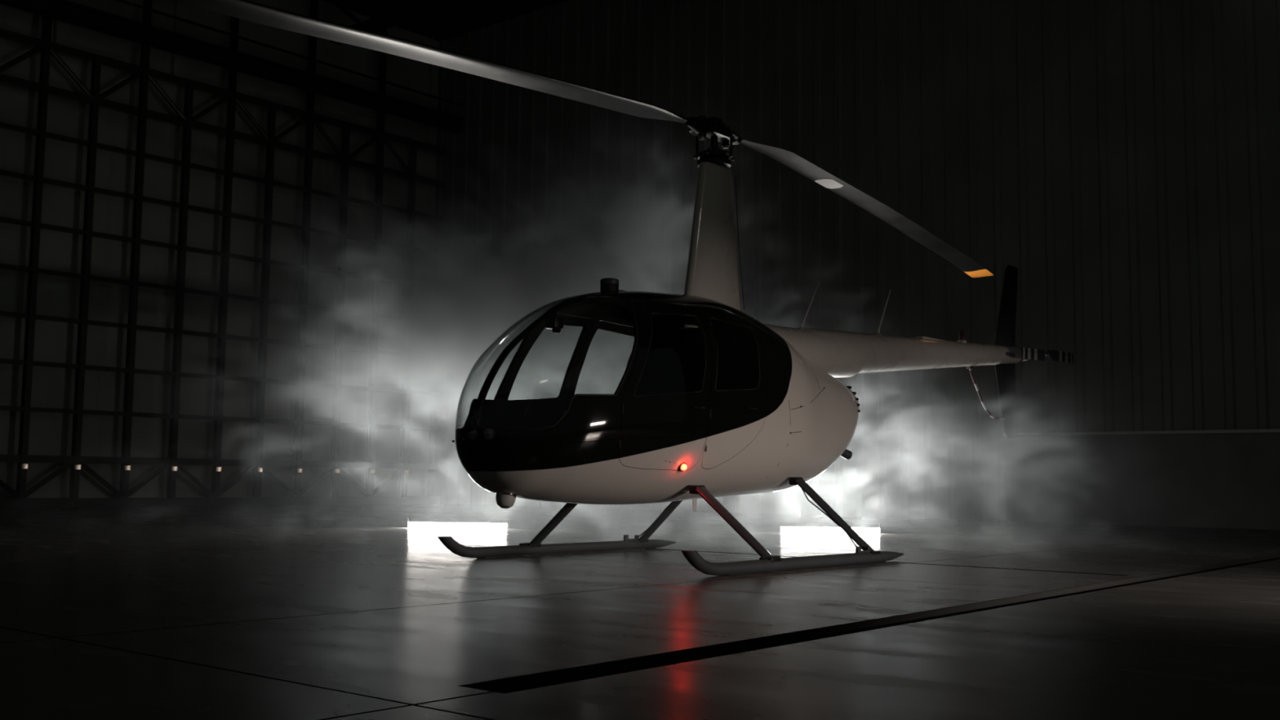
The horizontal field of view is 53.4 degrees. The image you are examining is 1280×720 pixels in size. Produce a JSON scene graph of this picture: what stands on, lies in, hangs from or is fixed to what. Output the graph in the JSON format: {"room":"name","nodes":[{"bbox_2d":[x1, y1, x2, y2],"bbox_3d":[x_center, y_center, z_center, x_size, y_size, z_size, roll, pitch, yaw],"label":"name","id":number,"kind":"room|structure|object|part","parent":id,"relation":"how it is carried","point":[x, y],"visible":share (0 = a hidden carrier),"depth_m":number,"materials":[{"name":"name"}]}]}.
{"room":"aircraft hangar","nodes":[
{"label":"aircraft hangar","id":0,"kind":"room"},
{"bbox_2d":[0,0,439,497],"bbox_3d":[-13.429,-3.146,18.627,0.020,10.600,27.100,-4,-7,40],"label":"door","id":1,"kind":"structure","parent":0,"point":[51,433],"depth_m":24.54,"materials":[{"name":"grey metal"}]},
{"bbox_2d":[53,0,70,55],"bbox_3d":[-10.228,-6.680,22.604,0.080,2.550,0.200,-4,-7,40],"label":"wall panel","id":2,"kind":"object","parent":1,"relation":"attached to","point":[61,28],"depth_m":22.48,"materials":[{"name":"grey metal"}]},
{"bbox_2d":[171,1,186,86],"bbox_3d":[-8.783,-6.504,24.306,0.080,2.550,0.200,-4,-7,40],"label":"wall panel","id":3,"kind":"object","parent":1,"relation":"attached to","point":[178,60],"depth_m":24.23,"materials":[{"name":"grey metal"}]},
{"bbox_2d":[427,41,439,152],"bbox_3d":[-4.718,-6.009,29.094,0.080,2.550,0.200,-4,-7,40],"label":"wall panel","id":4,"kind":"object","parent":1,"relation":"attached to","point":[434,69],"depth_m":29.05,"materials":[{"name":"grey metal"}]},
{"bbox_2d":[323,0,568,41],"bbox_3d":[-1.803,-9.305,9.393,30.300,0.200,27.100,-4,-7,40],"label":"ceiling","id":5,"kind":"structure","parent":0,"point":[469,15],"depth_m":27.58,"materials":[{"name":"grey"}]},
{"bbox_2d":[0,503,1279,719],"bbox_3d":[-1.923,1.348,8.394,30.300,0.001,27.100,-4,-7,40],"label":"floor","id":6,"kind":"structure","parent":0,"point":[294,611],"depth_m":5.27,"materials":[{"name":"concrete"}]},
{"bbox_2d":[406,517,509,528],"bbox_3d":[-2.090,1.876,14.623,1.174,0.108,0.090,0,-5,3],"label":"light bar","id":7,"kind":"object","parent":6,"relation":"on","point":[411,522],"visible":1,"depth_m":14.61,"materials":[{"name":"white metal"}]},
{"bbox_2d":[408,522,506,528],"bbox_3d":[-2.091,1.875,14.604,1.138,0.085,0.044,0,-5,3],"label":"diffuser","id":8,"kind":"object","parent":7,"relation":"attached to","point":[432,525],"depth_m":14.59,"materials":[{"name":"white plastic"}]},
{"bbox_2d":[170,0,1073,575],"bbox_3d":[1.022,-0.136,10.223,2.260,3.362,11.513,-4,-7,40],"label":"helicopter","id":9,"kind":"object","parent":6,"relation":"on","point":[711,400],"visible":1,"depth_m":9.02,"materials":[{"name":"paint"}]},
{"bbox_3d":[-1.047,-1.800,7.824,0.254,0.362,4.470,-3,-7,38],"label":"rotor blade","id":10,"kind":"part","parent":9,"relation":"part of","materials":[{"name":"grey paint"}]},
{"bbox_2d":[466,426,479,441],"bbox_3d":[-1.010,0.449,7.725,0.092,0.094,0.037,-3,-7,35],"label":"landing light","id":11,"kind":"object","parent":9,"relation":"attached to","point":[473,433],"depth_m":7.71,"materials":[{"name":"grey"}]},
{"bbox_2d":[482,426,496,441],"bbox_3d":[-0.905,0.446,7.680,0.092,0.094,0.037,-1,-6,21],"label":"landing light","id":12,"kind":"object","parent":9,"relation":"attached to","point":[489,433],"depth_m":7.67,"materials":[{"name":"grey"}]},
{"bbox_3d":[-0.978,0.036,8.415,0.285,0.903,1.053,-2,-6,29],"label":"windshield frame","id":13,"kind":"part","parent":9,"relation":"part of","materials":[{"name":"black metal"}]},
{"bbox_3d":[-0.639,-0.030,8.171,0.046,0.953,1.104,-4,-7,40],"label":"windshield post","id":14,"kind":"part","parent":9,"relation":"part of","materials":[{"name":"black metal"}]},
{"bbox_3d":[-0.653,0.222,9.003,0.257,1.098,0.852,-3,-6,32],"label":"door","id":15,"kind":"part","parent":9,"relation":"part of","materials":[{"name":"paint"}]},
{"bbox_3d":[-0.407,-0.003,7.935,1.053,0.903,0.285,5,-7,-38],"label":"windshield frame","id":16,"kind":"part","parent":9,"relation":"part of","materials":[{"name":"black metal"}]},
{"bbox_3d":[-0.227,0.274,9.572,0.214,1.086,0.741,-4,-7,40],"label":"door","id":17,"kind":"part","parent":9,"relation":"part of","materials":[{"name":"paint"}]},
{"bbox_2d":[600,278,627,297],"bbox_3d":[-0.164,-0.494,8.844,0.131,0.118,0.276,-4,-7,40],"label":"roof vent","id":18,"kind":"object","parent":9,"relation":"attached to","point":[606,285],"depth_m":8.74,"materials":[{"name":"black paint"}]},
{"bbox_3d":[0.131,0.169,8.343,0.852,1.098,0.257,5,-7,-41],"label":"door","id":19,"kind":"part","parent":9,"relation":"part of","materials":[{"name":"paint"}]},
{"bbox_2d":[678,462,687,471],"bbox_3d":[0.289,0.702,8.392,0.056,0.068,0.068,-4,-7,40],"label":"lamp","id":20,"kind":"object","parent":9,"relation":"attached to","point":[682,466],"depth_m":8.38,"materials":[{"name":"red"}]},
{"bbox_3d":[0.375,0.312,8.379,0.014,0.014,0.100,-4,-7,43],"label":"door handle","id":21,"kind":"part","parent":9,"relation":"part of","materials":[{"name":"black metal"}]},
{"bbox_3d":[0.623,0.216,8.856,0.214,1.086,0.741,-4,-7,40],"label":"door","id":22,"kind":"part","parent":9,"relation":"part of","materials":[{"name":"paint"}]},
{"bbox_3d":[2.189,-1.352,11.782,0.254,0.458,4.470,-3,-7,38],"label":"rotor blade","id":23,"kind":"part","parent":9,"relation":"part of","materials":[{"name":"grey paint"}]},
{"bbox_3d":[4.213,-0.061,13.633,0.008,0.134,0.600,-4,-7,40],"label":"tail rotor blade","id":24,"kind":"part","parent":9,"relation":"part of","materials":[{"name":"black paint"}]},
{"bbox_3d":[4.729,-0.039,14.245,0.008,0.134,0.600,-4,-7,40],"label":"tail rotor blade","id":25,"kind":"part","parent":9,"relation":"part of","materials":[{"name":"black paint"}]},
{"bbox_2d":[778,522,880,533],"bbox_3d":[2.162,1.911,14.491,1.146,0.108,0.090,0,-5,3],"label":"light bar","id":26,"kind":"object","parent":6,"relation":"on","point":[783,526],"visible":1,"depth_m":14.47,"materials":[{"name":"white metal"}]},
{"bbox_2d":[781,526,879,532],"bbox_3d":[2.161,1.911,14.472,1.110,0.085,0.044,0,-5,3],"label":"diffuser","id":27,"kind":"object","parent":26,"relation":"attached to","point":[784,529],"depth_m":14.47,"materials":[{"name":"white plastic"}]},
{"bbox_2d":[459,554,1279,693],"bbox_3d":[4.694,1.594,9.813,0.204,0.074,16.362,-4,-7,39],"label":"floor stripe","id":28,"kind":"object","parent":6,"relation":"in","point":[517,683],"visible":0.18,"depth_m":4.85,"materials":[{"name":"black paint"}]},
{"bbox_2d":[427,0,1279,520],"bbox_3d":[6.869,-2.866,19.175,30.300,10.600,0.030,-4,-7,40],"label":"wall","id":29,"kind":"structure","parent":0,"point":[1122,156],"depth_m":21.09,"materials":[{"name":"grey metal"}]},
{"bbox_2d":[0,0,446,507],"bbox_3d":[-11.466,-2.866,20.307,0.230,10.400,21.770,-4,-7,40],"label":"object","id":30,"kind":"structure","parent":29,"relation":"in","point":[44,45],"depth_m":24.11,"materials":[{"name":"grey metal"}]},
{"bbox_3d":[-10.261,1.774,21.230,0.096,0.080,0.014,4,-7,-35],"label":"connector plate","id":31,"kind":"part","parent":30,"relation":"part of","materials":[{"name":"beige metal"}]},
{"bbox_3d":[-10.294,-1.522,21.598,0.140,7.910,0.100,-4,-7,40],"label":"post","id":32,"kind":"part","parent":30,"relation":"part of","materials":[{"name":"grey metal"}]},
{"bbox_3d":[-10.240,-6.688,22.086,0.110,2.430,0.120,-4,-7,40],"label":"post","id":33,"kind":"part","parent":30,"relation":"part of","materials":[{"name":"black metal"}]},
{"bbox_3d":[-9.679,1.845,21.916,0.096,0.080,0.014,4,-6,-33],"label":"connector plate","id":34,"kind":"part","parent":30,"relation":"part of","materials":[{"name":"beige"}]},
{"bbox_3d":[-9.713,-1.451,22.284,0.140,7.910,0.100,-4,-7,40],"label":"post","id":35,"kind":"part","parent":30,"relation":"part of","materials":[{"name":"grey metal"}]},
{"bbox_3d":[-9.097,1.916,22.601,0.096,0.080,0.014,4,-6,-31],"label":"connector plate","id":36,"kind":"part","parent":30,"relation":"part of","materials":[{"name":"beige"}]},
{"bbox_3d":[-9.130,-1.380,22.969,0.140,7.910,0.100,-4,-7,40],"label":"post","id":37,"kind":"part","parent":30,"relation":"part of","materials":[{"name":"grey metal"}]},
{"bbox_3d":[-9.076,-6.546,23.457,0.110,2.430,0.120,-4,-7,40],"label":"post","id":38,"kind":"part","parent":30,"relation":"part of","materials":[{"name":"black metal"}]},
{"bbox_3d":[-8.515,1.987,23.287,0.096,0.080,0.014,4,-6,-30],"label":"connector plate","id":39,"kind":"part","parent":30,"relation":"part of","materials":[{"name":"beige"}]},
{"bbox_3d":[-8.549,-1.309,23.655,0.140,7.910,0.100,-4,-7,40],"label":"post","id":40,"kind":"part","parent":30,"relation":"part of","materials":[{"name":"grey metal"}]},
{"bbox_3d":[-7.933,2.058,23.972,0.096,0.080,0.014,3,-6,-28],"label":"connector plate","id":41,"kind":"part","parent":30,"relation":"part of","materials":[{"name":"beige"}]},
{"bbox_3d":[-11.531,1.505,19.910,0.110,0.120,21.770,-4,-7,40],"label":"rail","id":42,"kind":"part","parent":30,"relation":"part of","materials":[{"name":"grey metal"}]},
{"bbox_3d":[-11.521,0.679,19.987,0.110,0.070,21.770,-4,-7,40],"label":"rail","id":43,"kind":"part","parent":30,"relation":"part of","materials":[{"name":"grey metal"}]},
{"bbox_3d":[-11.513,-0.098,20.060,0.110,0.070,21.770,-4,-7,40],"label":"rail","id":44,"kind":"part","parent":30,"relation":"part of","materials":[{"name":"grey metal"}]},
{"bbox_3d":[-11.504,-0.884,20.134,0.110,0.070,21.770,-4,-7,40],"label":"rail","id":45,"kind":"part","parent":30,"relation":"part of","materials":[{"name":"grey metal"}]},
{"bbox_3d":[-11.495,-1.671,20.208,0.110,0.070,21.770,-4,-7,40],"label":"rail","id":46,"kind":"part","parent":30,"relation":"part of","materials":[{"name":"grey metal"}]},
{"bbox_3d":[-11.486,-2.447,20.280,0.110,0.070,21.770,-4,-7,40],"label":"rail","id":47,"kind":"part","parent":30,"relation":"part of","materials":[{"name":"grey metal"}]},
{"bbox_3d":[-11.477,-3.233,20.354,0.110,0.070,21.770,-4,-7,40],"label":"rail","id":48,"kind":"part","parent":30,"relation":"part of","materials":[{"name":"grey metal"}]},
{"bbox_3d":[-11.468,-4.030,20.429,0.110,0.070,21.770,-4,-7,40],"label":"rail","id":49,"kind":"part","parent":30,"relation":"part of","materials":[{"name":"grey metal"}]},
{"bbox_3d":[-11.459,-4.816,20.503,0.110,0.120,21.770,-4,-7,40],"label":"rail","id":50,"kind":"part","parent":30,"relation":"part of","materials":[{"name":"grey metal"}]},
{"bbox_3d":[-11.451,-5.583,20.575,0.110,0.120,21.770,-4,-7,40],"label":"rail","id":51,"kind":"part","parent":30,"relation":"part of","materials":[{"name":"grey metal"}]},
{"bbox_3d":[-7.967,-1.238,24.340,0.140,7.910,0.100,-4,-7,40],"label":"post","id":52,"kind":"part","parent":30,"relation":"part of","materials":[{"name":"grey metal"}]},
{"bbox_3d":[-7.912,-6.405,24.828,0.110,2.430,0.120,-4,-7,40],"label":"post","id":53,"kind":"part","parent":30,"relation":"part of","materials":[{"name":"black metal"}]},
{"bbox_3d":[-7.351,2.128,24.658,0.096,0.080,0.014,3,-6,-26],"label":"connector plate","id":54,"kind":"part","parent":30,"relation":"part of","materials":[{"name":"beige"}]},
{"bbox_3d":[-7.385,-1.167,25.026,0.140,7.910,0.100,-4,-7,40],"label":"post","id":55,"kind":"part","parent":30,"relation":"part of","materials":[{"name":"grey metal"}]},
{"bbox_3d":[-6.769,2.199,25.343,0.096,0.080,0.014,3,-6,-24],"label":"connector plate","id":56,"kind":"part","parent":30,"relation":"part of","materials":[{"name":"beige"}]},
{"bbox_3d":[-6.803,-1.096,25.711,0.140,7.910,0.100,-4,-7,40],"label":"post","id":57,"kind":"part","parent":30,"relation":"part of","materials":[{"name":"grey metal"}]},
{"bbox_3d":[-6.748,-6.263,26.199,0.110,2.430,0.120,-4,-7,40],"label":"post","id":58,"kind":"part","parent":30,"relation":"part of","materials":[{"name":"black metal"}]},
{"bbox_3d":[-6.221,-1.025,26.396,0.140,7.910,0.100,-4,-7,40],"label":"post","id":59,"kind":"part","parent":30,"relation":"part of","materials":[{"name":"grey metal"}]},
{"bbox_3d":[-5.604,2.341,26.714,0.096,0.080,0.014,3,-6,-21],"label":"connector plate","id":60,"kind":"part","parent":30,"relation":"part of","materials":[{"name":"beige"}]},
{"bbox_3d":[-5.639,-0.955,27.082,0.140,7.910,0.100,-4,-7,40],"label":"post","id":61,"kind":"part","parent":30,"relation":"part of","materials":[{"name":"grey metal"}]},
{"bbox_3d":[-5.584,-6.121,27.570,0.110,2.430,0.120,-4,-7,40],"label":"post","id":62,"kind":"part","parent":30,"relation":"part of","materials":[{"name":"black metal"}]},
{"bbox_3d":[-5.057,-0.884,27.767,0.140,7.910,0.100,-4,-7,40],"label":"post","id":63,"kind":"part","parent":30,"relation":"part of","materials":[{"name":"grey metal"}]},
{"bbox_2d":[0,0,464,133],"bbox_3d":[-12.770,-6.502,18.375,0.280,0.630,27.040,-4,-7,40],"label":"rail","id":64,"kind":"object","parent":29,"relation":"attached to","point":[64,11],"visible":1,"depth_m":24.23,"materials":[{"name":"black metal"}]},
{"bbox_2d":[1003,428,1279,436],"bbox_3d":[11.976,0.727,14.264,16.550,0.045,0.280,-4,-7,40],"label":"trim","id":65,"kind":"structure","parent":29,"relation":"attached to","point":[1227,431],"depth_m":18.07,"materials":[{"name":"grey metal"}]},
{"bbox_2d":[1005,432,1279,530],"bbox_3d":[11.986,1.397,14.206,16.530,1.300,0.250,-4,-7,40],"label":"wall","id":66,"kind":"structure","parent":29,"relation":"attached to","point":[1224,481],"depth_m":18.07,"materials":[{"name":"concrete"}]}
]}

